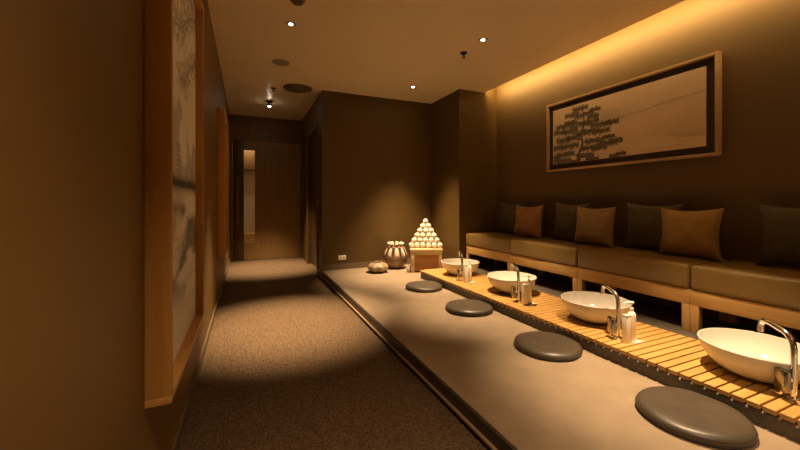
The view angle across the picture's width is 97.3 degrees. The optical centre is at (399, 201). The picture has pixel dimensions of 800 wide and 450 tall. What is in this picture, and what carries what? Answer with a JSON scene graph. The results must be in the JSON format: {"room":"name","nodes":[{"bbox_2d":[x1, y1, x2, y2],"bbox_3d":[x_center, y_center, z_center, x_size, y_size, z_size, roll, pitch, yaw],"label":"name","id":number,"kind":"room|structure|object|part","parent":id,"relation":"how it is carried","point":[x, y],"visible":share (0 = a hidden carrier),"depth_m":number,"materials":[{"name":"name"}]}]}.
{"room":"spa foot-washing area","nodes":[
{"label":"spa foot-washing area","id":0,"kind":"room"},
{"bbox_2d":[0,0,229,449],"bbox_3d":[-1.136,-0.300,1.823,0.100,2.600,9.050,0,0,-23],"label":"wall","id":1,"kind":"structure","parent":0,"point":[72,71],"depth_m":0.61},
{"bbox_2d":[144,0,203,408],"bbox_3d":[-0.852,-0.195,1.380,0.065,1.550,0.830,0,0,-23],"label":"framed painting","id":2,"kind":"object","parent":1,"relation":"attached to","point":[173,29],"visible":1,"depth_m":1.01,"materials":[{"name":"brown wood"}]},
{"bbox_3d":[-0.852,0.569,1.380,0.065,0.022,0.830,0,0,-23],"label":"frame rail","id":3,"kind":"part","parent":2,"relation":"part of","materials":[{"name":"brown wood"}]},
{"bbox_3d":[-0.852,-0.959,1.380,0.065,0.022,0.830,0,0,-23],"label":"frame rail","id":4,"kind":"part","parent":2,"relation":"part of","materials":[{"name":"brown wood"}]},
{"bbox_2d":[171,258,230,449],"bbox_3d":[-1.064,0.969,1.799,0.012,0.062,8.949,0,0,-23],"label":"baseboard","id":5,"kind":"structure","parent":1,"relation":"attached to","point":[179,433],"depth_m":1.89,"materials":[{"name":"brown paint"}]},
{"bbox_2d":[218,107,228,257],"bbox_3d":[-1.905,-0.190,3.801,0.065,1.480,0.750,0,0,-23],"label":"framed painting","id":6,"kind":"object","parent":1,"relation":"attached to","point":[223,125],"visible":1,"depth_m":3.46,"materials":[{"name":"brown wood"}]},
{"bbox_3d":[-1.905,0.539,3.801,0.065,0.022,0.750,0,0,-23],"label":"frame rail","id":7,"kind":"part","parent":6,"relation":"part of","materials":[{"name":"brown wood"}]},
{"bbox_3d":[-1.905,-0.919,3.801,0.065,0.022,0.750,0,0,-23],"label":"frame rail","id":8,"kind":"part","parent":6,"relation":"part of","materials":[{"name":"brown wood"}]},
{"bbox_2d":[244,171,254,231],"bbox_3d":[-2.860,-0.150,6.580,1.400,2.300,1.050,0,0,-23],"label":"wall","id":9,"kind":"structure","parent":0,"point":[249,176],"depth_m":6.99,"materials":[{"name":"beige paint"}]},
{"bbox_2d":[244,150,254,170],"bbox_3d":[-2.969,-0.845,6.830,0.800,0.450,0.295,0,0,-23],"label":"upper cabinet","id":10,"kind":"object","parent":9,"relation":"attached to","point":[249,155],"visible":0.06,"depth_m":6.71,"materials":[{"name":"brown wood"}]},
{"bbox_2d":[230,114,301,261],"bbox_3d":[-2.290,-0.235,6.201,1.273,2.470,0.100,0,0,-23],"label":"wall","id":11,"kind":"structure","parent":0,"point":[248,128],"depth_m":6.11,"materials":[{"name":"brown wood"}]},
{"bbox_2d":[233,140,299,260],"bbox_3d":[-2.310,-0.028,6.144,1.105,2.044,0.093,0,0,-23],"label":"door","id":12,"kind":"structure","parent":11,"relation":"in","point":[277,165],"depth_m":6.16,"materials":[{"name":"brown wood"}]},
{"bbox_3d":[-2.737,-0.020,5.934,0.022,0.800,0.049,0,0,-23],"label":"pull handle","id":13,"kind":"part","parent":12,"relation":"part of","materials":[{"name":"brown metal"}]},
{"bbox_2d":[302,90,329,270],"bbox_3d":[-1.354,-0.235,5.518,0.100,2.470,1.900,0,0,-23],"label":"wall","id":14,"kind":"structure","parent":0,"point":[319,112],"depth_m":4.81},
{"bbox_2d":[307,123,317,272],"bbox_3d":[-1.331,-0.052,5.321,0.014,2.105,0.930,0,0,-23],"label":"trim","id":15,"kind":"structure","parent":14,"relation":"attached to","point":[309,133],"depth_m":4.94,"materials":[{"name":"brown wood"}]},
{"bbox_2d":[312,134,315,266],"bbox_3d":[-1.275,-0.025,5.345,0.083,2.043,0.814,0,0,-23],"label":"door","id":16,"kind":"structure","parent":14,"relation":"in","point":[314,136],"depth_m":5.48,"materials":[{"name":"brown wood"}]},
{"bbox_2d":[321,276,497,449],"bbox_3d":[0.373,0.969,1.386,0.026,0.008,7.045,0,0,-23],"label":"trim","id":17,"kind":"structure","parent":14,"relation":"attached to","point":[419,374],"depth_m":1.87,"materials":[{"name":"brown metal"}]},
{"bbox_2d":[321,271,515,449],"bbox_3d":[0.380,0.936,1.389,0.012,0.055,7.045,0,0,-23],"label":"trim","id":18,"kind":"structure","parent":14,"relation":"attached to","point":[490,433],"depth_m":1.80,"materials":[{"name":"brown wood"}]},
{"bbox_2d":[179,257,489,449],"bbox_3d":[-0.461,1.050,2.117,1.573,0.100,9.050,0,0,-23],"label":"floor","id":19,"kind":"structure","parent":0,"point":[288,364],"depth_m":1.96,"materials":[{"name":"carpet"}]},
{"bbox_2d":[330,91,430,263],"bbox_3d":[-0.251,-0.235,5.016,1.522,2.470,0.100,0,0,-23],"label":"wall","id":20,"kind":"structure","parent":0,"point":[380,148],"depth_m":4.93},
{"bbox_2d":[338,255,345,259],"bbox_3d":[-0.775,0.746,4.727,0.104,0.064,0.010,0,0,-23],"label":"wall outlet","id":21,"kind":"object","parent":20,"relation":"attached to","point":[340,257],"visible":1,"depth_m":4.72,"materials":[{"name":"white plastic"}]},
{"bbox_2d":[322,259,409,270],"bbox_3d":[-0.275,0.866,4.944,1.620,0.075,0.012,0,0,-23],"label":"baseboard","id":22,"kind":"structure","parent":20,"relation":"attached to","point":[359,264],"depth_m":4.75,"materials":[{"name":"brown paint"}]},
{"bbox_2d":[207,0,684,120],"bbox_3d":[0.349,-1.535,2.414,3.295,0.130,9.150,0,0,-23],"label":"ceiling","id":23,"kind":"structure","parent":0,"point":[375,48],"depth_m":3.20,"materials":[{"name":"paint"}]},
{"bbox_2d":[266,100,272,106],"bbox_3d":[-1.905,-1.431,5.136,0.096,0.076,0.096,0,0,-23],"label":"ceiling spotlight","id":24,"kind":"object","parent":23,"relation":"attached to","point":[269,103],"visible":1,"depth_m":5.11,"materials":[{"name":"black metal"}]},
{"bbox_2d":[272,59,289,65],"bbox_3d":[-1.255,-1.466,3.707,0.176,0.005,0.176,0,0,-23],"label":"ceiling speaker","id":25,"kind":"object","parent":23,"relation":"attached to","point":[280,62],"visible":1,"depth_m":3.70,"materials":[{"name":"brown"}]},
{"bbox_2d":[274,60,287,64],"bbox_3d":[-1.255,-1.467,3.707,0.143,0.004,0.143,0,0,26],"label":"grille","id":26,"kind":"object","parent":25,"relation":"attached to","point":[277,62],"depth_m":3.70,"materials":[{"name":"brown"}]},
{"bbox_2d":[286,21,295,26],"bbox_3d":[-0.899,-1.466,2.902,0.084,0.005,0.084,0,0,-23],"label":"recessed light","id":27,"kind":"object","parent":23,"relation":"in","point":[289,23],"visible":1,"depth_m":2.89,"materials":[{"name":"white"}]},
{"bbox_2d":[283,84,311,92],"bbox_3d":[-1.323,-1.450,4.550,0.360,0.039,0.360,0,0,-23],"label":"ceiling vent","id":28,"kind":"object","parent":23,"relation":"in","point":[298,88],"visible":1,"depth_m":4.48,"materials":[{"name":"brown"}]},
{"bbox_2d":[290,0,305,5],"bbox_3d":[-0.741,-1.450,2.546,0.116,0.039,0.116,0,0,-23],"label":"smoke detector","id":29,"kind":"object","parent":23,"relation":"attached to","point":[295,2],"visible":1,"depth_m":2.54,"materials":[{"name":"brown"}]},
{"bbox_2d":[478,37,487,41],"bbox_3d":[0.750,-1.466,3.183,0.084,0.005,0.084,0,0,-23],"label":"recessed light","id":30,"kind":"object","parent":23,"relation":"in","point":[483,39],"visible":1,"depth_m":3.17,"materials":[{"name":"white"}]},
{"bbox_2d":[431,88,495,264],"bbox_3d":[0.919,-0.400,5.110,0.700,2.800,0.860,0,0,-23],"label":"wall column","id":31,"kind":"structure","parent":0,"point":[463,122],"depth_m":4.74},
{"bbox_2d":[323,264,799,449],"bbox_3d":[1.403,0.952,1.837,2.222,0.097,7.050,0,0,-23],"label":"floor","id":32,"kind":"structure","parent":0,"point":[587,402],"depth_m":1.80,"materials":[{"name":"stone"}]},
{"bbox_2d":[367,261,387,272],"bbox_3d":[-0.285,0.834,4.543,0.269,0.137,0.269,0,0,-1],"label":"pot","id":33,"kind":"object","parent":32,"relation":"on","point":[376,266],"visible":1,"depth_m":4.45,"materials":[{"name":"ceramic"}]},
{"bbox_2d":[384,241,406,268],"bbox_3d":[-0.062,0.725,4.825,0.325,0.356,0.323,0,0,-41],"label":"ceramic jar","id":34,"kind":"object","parent":32,"relation":"on","point":[395,255],"visible":0.99,"depth_m":4.71,"materials":[{"name":"brown ceramic"}]},
{"bbox_2d":[405,281,442,291],"bbox_3d":[0.250,0.878,3.684,0.390,0.048,0.390,0,0,-17],"label":"floor cushion","id":35,"kind":"object","parent":32,"relation":"on","point":[416,286],"visible":1,"depth_m":3.59,"materials":[{"name":"grey fabric"}]},
{"bbox_2d":[410,247,442,271],"bbox_3d":[0.342,0.752,4.707,0.416,0.300,0.416,0,0,1],"label":"wooden stand","id":36,"kind":"object","parent":32,"relation":"on","point":[424,258],"visible":0.86,"depth_m":4.52,"materials":[{"name":"beige wood"}]},
{"bbox_3d":[0.163,0.774,4.530,0.044,0.258,0.044,0,0,1],"label":"leg","id":37,"kind":"part","parent":36,"relation":"part of","materials":[{"name":"beige wood"}]},
{"bbox_3d":[0.341,0.784,4.530,0.310,0.212,0.012,0,0,1],"label":"panel","id":38,"kind":"part","parent":36,"relation":"part of","materials":[{"name":"brown wood"}]},
{"bbox_3d":[0.519,0.774,4.527,0.044,0.258,0.044,0,0,1],"label":"leg","id":39,"kind":"part","parent":36,"relation":"part of","materials":[{"name":"beige wood"}]},
{"bbox_2d":[445,299,492,316],"bbox_3d":[0.575,0.878,2.950,0.390,0.048,0.390,0,0,-27],"label":"floor cushion","id":40,"kind":"object","parent":32,"relation":"on","point":[463,307],"visible":1,"depth_m":2.86,"materials":[{"name":"grey leather"}]},
{"bbox_2d":[466,232,540,274],"bbox_3d":[1.252,0.620,4.318,0.505,0.440,0.844,0,0,-23],"label":"bench","id":41,"kind":"object","parent":32,"relation":"on","point":[496,246],"visible":0.65,"depth_m":4.17,"materials":[{"name":"brown wood"}]},
{"bbox_2d":[466,232,535,253],"bbox_3d":[1.252,0.483,4.318,0.505,0.167,0.842,0,0,-23],"label":"seat cushion","id":42,"kind":"object","parent":41,"relation":"on","point":[492,242],"depth_m":4.18,"materials":[{"name":"fabric"}]},
{"bbox_2d":[499,202,524,232],"bbox_3d":[1.400,0.205,4.425,0.145,0.403,0.430,0,0,-19],"label":"throw pillow","id":43,"kind":"object","parent":41,"relation":"on","point":[508,211],"visible":0.79,"depth_m":4.41,"materials":[{"name":"grey fabric"}]},
{"bbox_2d":[514,205,542,238],"bbox_3d":[1.473,0.221,4.045,0.170,0.379,0.446,0,0,-18],"label":"throw pillow","id":44,"kind":"object","parent":41,"relation":"on","point":[528,221],"visible":1,"depth_m":3.94,"materials":[{"name":"orange fabric"}]},
{"bbox_2d":[514,331,582,360],"bbox_3d":[0.910,0.878,2.175,0.390,0.048,0.390,0,0,-31],"label":"floor cushion","id":45,"kind":"object","parent":32,"relation":"on","point":[544,345],"visible":1,"depth_m":2.10,"materials":[{"name":"grey leather"}]},
{"bbox_2d":[510,238,611,292],"bbox_3d":[1.589,0.620,3.541,0.506,0.439,0.844,0,0,-23],"label":"bench","id":46,"kind":"object","parent":32,"relation":"on","point":[558,256],"visible":0.63,"depth_m":3.38,"materials":[{"name":"brown wood"}]},
{"bbox_3d":[1.641,0.752,3.998,0.045,0.174,0.046,0,0,-23],"label":"leg","id":47,"kind":"part","parent":46,"relation":"part of","materials":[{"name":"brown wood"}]},
{"bbox_2d":[511,238,606,266],"bbox_3d":[1.589,0.483,3.541,0.506,0.166,0.842,0,0,-23],"label":"seat cushion","id":48,"kind":"object","parent":46,"relation":"on","point":[556,252],"depth_m":3.39,"materials":[{"name":"fabric"}]},
{"bbox_2d":[552,202,590,239],"bbox_3d":[1.756,0.205,3.616,0.139,0.410,0.444,0,0,-21],"label":"throw pillow","id":49,"kind":"object","parent":46,"relation":"on","point":[565,223],"visible":0.7,"depth_m":3.61,"materials":[{"name":"grey fabric"}]},
{"bbox_3d":[1.550,0.752,3.088,0.045,0.174,0.046,0,0,-23],"label":"leg","id":50,"kind":"part","parent":46,"relation":"part of","materials":[{"name":"brown wood"}]},
{"bbox_2d":[574,206,616,247],"bbox_3d":[1.809,0.223,3.277,0.180,0.367,0.420,0,0,-18],"label":"throw pillow","id":51,"kind":"object","parent":46,"relation":"on","point":[595,226],"visible":0.98,"depth_m":3.19,"materials":[{"name":"brown fabric"}]},
{"bbox_2d":[420,268,799,428],"bbox_3d":[1.700,0.830,1.508,0.550,0.036,6.090,0,0,-23],"label":"deck","id":52,"kind":"object","parent":32,"relation":"on","point":[681,356],"visible":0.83,"depth_m":1.96,"materials":[{"name":"brown wood"}]},
{"bbox_2d":[456,251,462,280],"bbox_3d":[0.625,0.666,3.702,0.078,0.290,0.202,0,0,-1],"label":"faucet","id":53,"kind":"object","parent":52,"relation":"on","point":[460,254],"visible":0.94,"depth_m":3.62,"materials":[{"name":"silver metal"}]},
{"bbox_2d":[441,258,479,275],"bbox_3d":[0.676,0.740,3.963,0.430,0.144,0.430,0,0,-23],"label":"basin","id":54,"kind":"object","parent":52,"relation":"on","point":[451,265],"visible":0.62,"depth_m":3.88,"materials":[{"name":"beige ceramic"}]},
{"bbox_2d":[463,267,467,282],"bbox_3d":[0.660,0.732,3.533,0.038,0.160,0.034,0,0,-23],"label":"container","id":55,"kind":"object","parent":52,"relation":"on","point":[465,269],"visible":1,"depth_m":3.52,"materials":[{"name":"white plastic"}]},
{"bbox_2d":[487,271,536,293],"bbox_3d":[1.011,0.740,3.193,0.430,0.144,0.430,0,0,-23],"label":"basin","id":56,"kind":"object","parent":52,"relation":"on","point":[502,281],"visible":0.7,"depth_m":3.16,"materials":[{"name":"beige ceramic"}]},
{"bbox_2d":[510,263,520,301],"bbox_3d":[0.954,0.666,2.951,0.078,0.290,0.202,0,0,1],"label":"faucet","id":57,"kind":"object","parent":52,"relation":"on","point":[514,291],"visible":0.99,"depth_m":2.87,"materials":[{"name":"silver metal"}]},
{"bbox_2d":[521,284,527,304],"bbox_3d":[0.985,0.732,2.786,0.038,0.160,0.034,0,0,-23],"label":"container","id":58,"kind":"object","parent":52,"relation":"on","point":[524,288],"visible":1,"depth_m":2.77,"materials":[{"name":"white plastic"}]},
{"bbox_2d":[561,291,630,323],"bbox_3d":[1.344,0.740,2.427,0.430,0.144,0.430,0,0,-23],"label":"basin","id":59,"kind":"object","parent":52,"relation":"on","point":[592,307],"visible":0.89,"depth_m":2.41,"materials":[{"name":"beige ceramic"}]},
{"bbox_2d":[601,284,621,339],"bbox_3d":[1.286,0.666,2.172,0.078,0.290,0.202,0,0,1],"label":"faucet","id":60,"kind":"object","parent":52,"relation":"on","point":[613,325],"visible":0.99,"depth_m":2.09,"materials":[{"name":"silver metal"}]},
{"bbox_2d":[621,313,630,342],"bbox_3d":[1.310,0.732,2.038,0.038,0.160,0.034,0,0,-23],"label":"container","id":61,"kind":"object","parent":52,"relation":"on","point":[626,318],"visible":1,"depth_m":2.02,"materials":[{"name":"white plastic"}]},
{"bbox_2d":[631,338,644,343],"bbox_3d":[1.362,0.808,2.059,0.070,0.007,0.090,0,0,-23],"label":"tray","id":62,"kind":"object","parent":52,"relation":"on","point":[638,341],"visible":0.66,"depth_m":2.03,"materials":[{"name":"beige ceramic"}]},
{"bbox_2d":[624,301,635,341],"bbox_3d":[1.340,0.693,2.055,0.066,0.230,0.046,0,0,7],"label":"soap dispenser","id":63,"kind":"object","parent":62,"relation":"on","point":[631,312],"visible":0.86,"depth_m":2.03,"materials":[{"name":"white plastic"}]},
{"bbox_2d":[627,310,635,341],"bbox_3d":[1.350,0.720,2.054,0.046,0.176,0.046,0,0,8],"label":"bottle","id":64,"kind":"object","parent":63,"relation":"attached to","point":[631,312],"depth_m":2.03,"materials":[{"name":"white plastic"}]},
{"bbox_2d":[697,328,799,383],"bbox_3d":[1.679,0.740,1.657,0.430,0.144,0.430,0,0,-23],"label":"basin","id":65,"kind":"object","parent":52,"relation":"on","point":[752,355],"visible":0.81,"depth_m":1.72,"materials":[{"name":"beige ceramic"}]},
{"bbox_2d":[757,318,799,402],"bbox_3d":[1.614,0.666,1.519,0.078,0.290,0.202,0,0,9],"label":"faucet","id":66,"kind":"object","parent":52,"relation":"on","point":[786,381],"visible":1,"depth_m":1.44,"materials":[{"name":"silver metal"}]},
{"bbox_3d":[1.575,0.791,1.472,0.013,0.024,0.049,0,0,-7],"label":"lever","id":67,"kind":"part","parent":66,"relation":"part of","materials":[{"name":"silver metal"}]},
{"bbox_3d":[1.037,0.808,2.806,0.070,0.007,0.090,0,0,-23],"label":"tray","id":68,"kind":"object","parent":52,"relation":"on","visible":0},
{"bbox_2d":[523,275,531,303],"bbox_3d":[1.015,0.693,2.802,0.066,0.230,0.046,0,0,7],"label":"soap dispenser","id":69,"kind":"object","parent":68,"relation":"on","point":[528,283],"visible":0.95,"depth_m":2.78,"materials":[{"name":"white plastic"}]},
{"bbox_2d":[526,282,531,303],"bbox_3d":[1.026,0.720,2.801,0.046,0.176,0.046,0,0,8],"label":"bottle","id":70,"kind":"object","parent":69,"relation":"attached to","point":[529,284],"depth_m":2.78,"materials":[{"name":"white plastic"}]},
{"bbox_3d":[0.712,0.808,3.553,0.070,0.007,0.090,0,0,-23],"label":"tray","id":71,"kind":"object","parent":52,"relation":"on","visible":0},
{"bbox_2d":[465,259,471,282],"bbox_3d":[0.691,0.693,3.550,0.066,0.230,0.046,0,0,7],"label":"soap dispenser","id":72,"kind":"object","parent":71,"relation":"on","point":[469,266],"visible":0.95,"depth_m":3.53,"materials":[{"name":"white plastic"}]},
{"bbox_2d":[467,265,471,282],"bbox_3d":[0.701,0.720,3.548,0.046,0.176,0.046,0,0,8],"label":"bottle","id":73,"kind":"object","parent":72,"relation":"attached to","point":[469,266],"depth_m":3.53,"materials":[{"name":"white plastic"}]},
{"bbox_2d":[421,264,799,442],"bbox_3d":[2.008,0.872,1.685,1.233,0.063,6.290,0,0,-23],"label":"well","id":74,"kind":"object","parent":32,"relation":"on","point":[669,318],"visible":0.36,"depth_m":2.38,"materials":[{"name":"grey stone"}]},
{"bbox_2d":[577,246,727,330],"bbox_3d":[1.927,0.620,2.764,0.506,0.440,0.844,0,0,-23],"label":"bench","id":75,"kind":"object","parent":32,"relation":"on","point":[648,272],"visible":0.77,"depth_m":2.58,"materials":[{"name":"brown wood"}]},
{"bbox_3d":[1.569,0.752,3.043,0.045,0.174,0.046,0,0,-23],"label":"leg","id":76,"kind":"part","parent":75,"relation":"part of","materials":[{"name":"brown wood"}]},
{"bbox_3d":[1.978,0.752,3.221,0.045,0.174,0.046,0,0,-23],"label":"leg","id":77,"kind":"part","parent":75,"relation":"part of","materials":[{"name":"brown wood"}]},
{"bbox_2d":[578,246,726,287],"bbox_3d":[1.927,0.483,2.764,0.506,0.167,0.842,0,0,-23],"label":"seat cushion","id":78,"kind":"object","parent":75,"relation":"on","point":[650,267],"depth_m":2.59,"materials":[{"name":"leather"}]},
{"bbox_2d":[623,203,683,254],"bbox_3d":[2.067,0.207,2.890,0.141,0.406,0.456,0,0,-27],"label":"throw pillow","id":79,"kind":"object","parent":75,"relation":"on","point":[644,230],"visible":0.68,"depth_m":2.89,"materials":[{"name":"grey fabric"}]},
{"bbox_3d":[1.888,0.752,2.311,0.045,0.174,0.046,0,0,-23],"label":"leg","id":80,"kind":"part","parent":75,"relation":"part of","materials":[{"name":"brown wood"}]},
{"bbox_2d":[659,208,723,261],"bbox_3d":[2.111,0.226,2.572,0.185,0.369,0.416,0,0,-18],"label":"throw pillow","id":81,"kind":"object","parent":75,"relation":"on","point":[696,233],"visible":0.99,"depth_m":2.50,"materials":[{"name":"fabric"}]},
{"bbox_3d":[2.297,0.752,2.489,0.045,0.174,0.046,0,0,-23],"label":"leg","id":82,"kind":"part","parent":75,"relation":"part of","materials":[{"name":"brown wood"}]},
{"bbox_2d":[635,386,758,448],"bbox_3d":[1.218,0.878,1.468,0.390,0.048,0.390,0,0,-41],"label":"floor cushion","id":83,"kind":"object","parent":32,"relation":"on","point":[687,414],"visible":1,"depth_m":1.41,"materials":[{"name":"grey leather"}]},
{"bbox_2d":[690,261,799,333],"bbox_3d":[2.265,0.620,1.986,0.505,0.440,0.844,0,0,-23],"label":"bench","id":84,"kind":"object","parent":32,"relation":"on","point":[750,290],"visible":0.98,"depth_m":2.04,"materials":[{"name":"brown wood"}]},
{"bbox_3d":[1.907,0.752,2.266,0.045,0.174,0.046,0,0,-23],"label":"leg","id":85,"kind":"part","parent":84,"relation":"part of","materials":[{"name":"brown wood"}]},
{"bbox_3d":[2.316,0.752,2.444,0.045,0.174,0.046,0,0,-23],"label":"leg","id":86,"kind":"part","parent":84,"relation":"part of","materials":[{"name":"brown wood"}]},
{"bbox_2d":[691,261,799,310],"bbox_3d":[2.265,0.483,1.986,0.505,0.167,0.842,0,0,-23],"label":"seat cushion","id":87,"kind":"object","parent":84,"relation":"on","point":[774,287],"depth_m":2.03,"materials":[{"name":"leather"}]},
{"bbox_2d":[756,204,799,266],"bbox_3d":[2.386,0.210,2.057,0.171,0.392,0.450,0,0,-21],"label":"throw pillow","id":88,"kind":"object","parent":84,"relation":"on","point":[781,225],"visible":0.99,"depth_m":2.12,"materials":[{"name":"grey fabric"}]},
{"bbox_2d":[496,0,799,337],"bbox_3d":[2.619,-0.400,1.951,0.100,2.800,6.290,0,0,-23],"label":"wall","id":89,"kind":"structure","parent":0,"point":[758,41],"depth_m":2.70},
{"bbox_2d":[546,51,721,171],"bbox_3d":[1.978,-0.707,3.237,0.050,0.743,1.570,0,0,-23],"label":"framed painting","id":90,"kind":"object","parent":89,"relation":"attached to","point":[674,112],"visible":1,"depth_m":3.00,"materials":[{"name":"beige paper"}]},
{"bbox_3d":[1.978,-0.346,3.237,0.050,0.022,1.570,0,0,-23],"label":"frame rail","id":91,"kind":"part","parent":90,"relation":"part of","materials":[{"name":"brown wood"}]},
{"bbox_3d":[1.978,-1.067,3.237,0.050,0.022,1.570,0,0,-23],"label":"frame rail","id":92,"kind":"part","parent":90,"relation":"part of","materials":[{"name":"brown wood"}]},
{"bbox_3d":[-2.860,1.050,6.580,1.400,0.100,1.050,0,0,-23],"label":"floor","id":93,"kind":"structure","parent":0,"visible":0},
{"bbox_2d":[244,232,254,242],"bbox_3d":[-2.929,0.800,6.801,0.850,0.400,0.370,0,0,-23],"label":"base cabinet","id":94,"kind":"object","parent":93,"relation":"on","point":[249,237],"visible":0.06,"depth_m":6.65,"materials":[{"name":"brown wood"}]}
]}

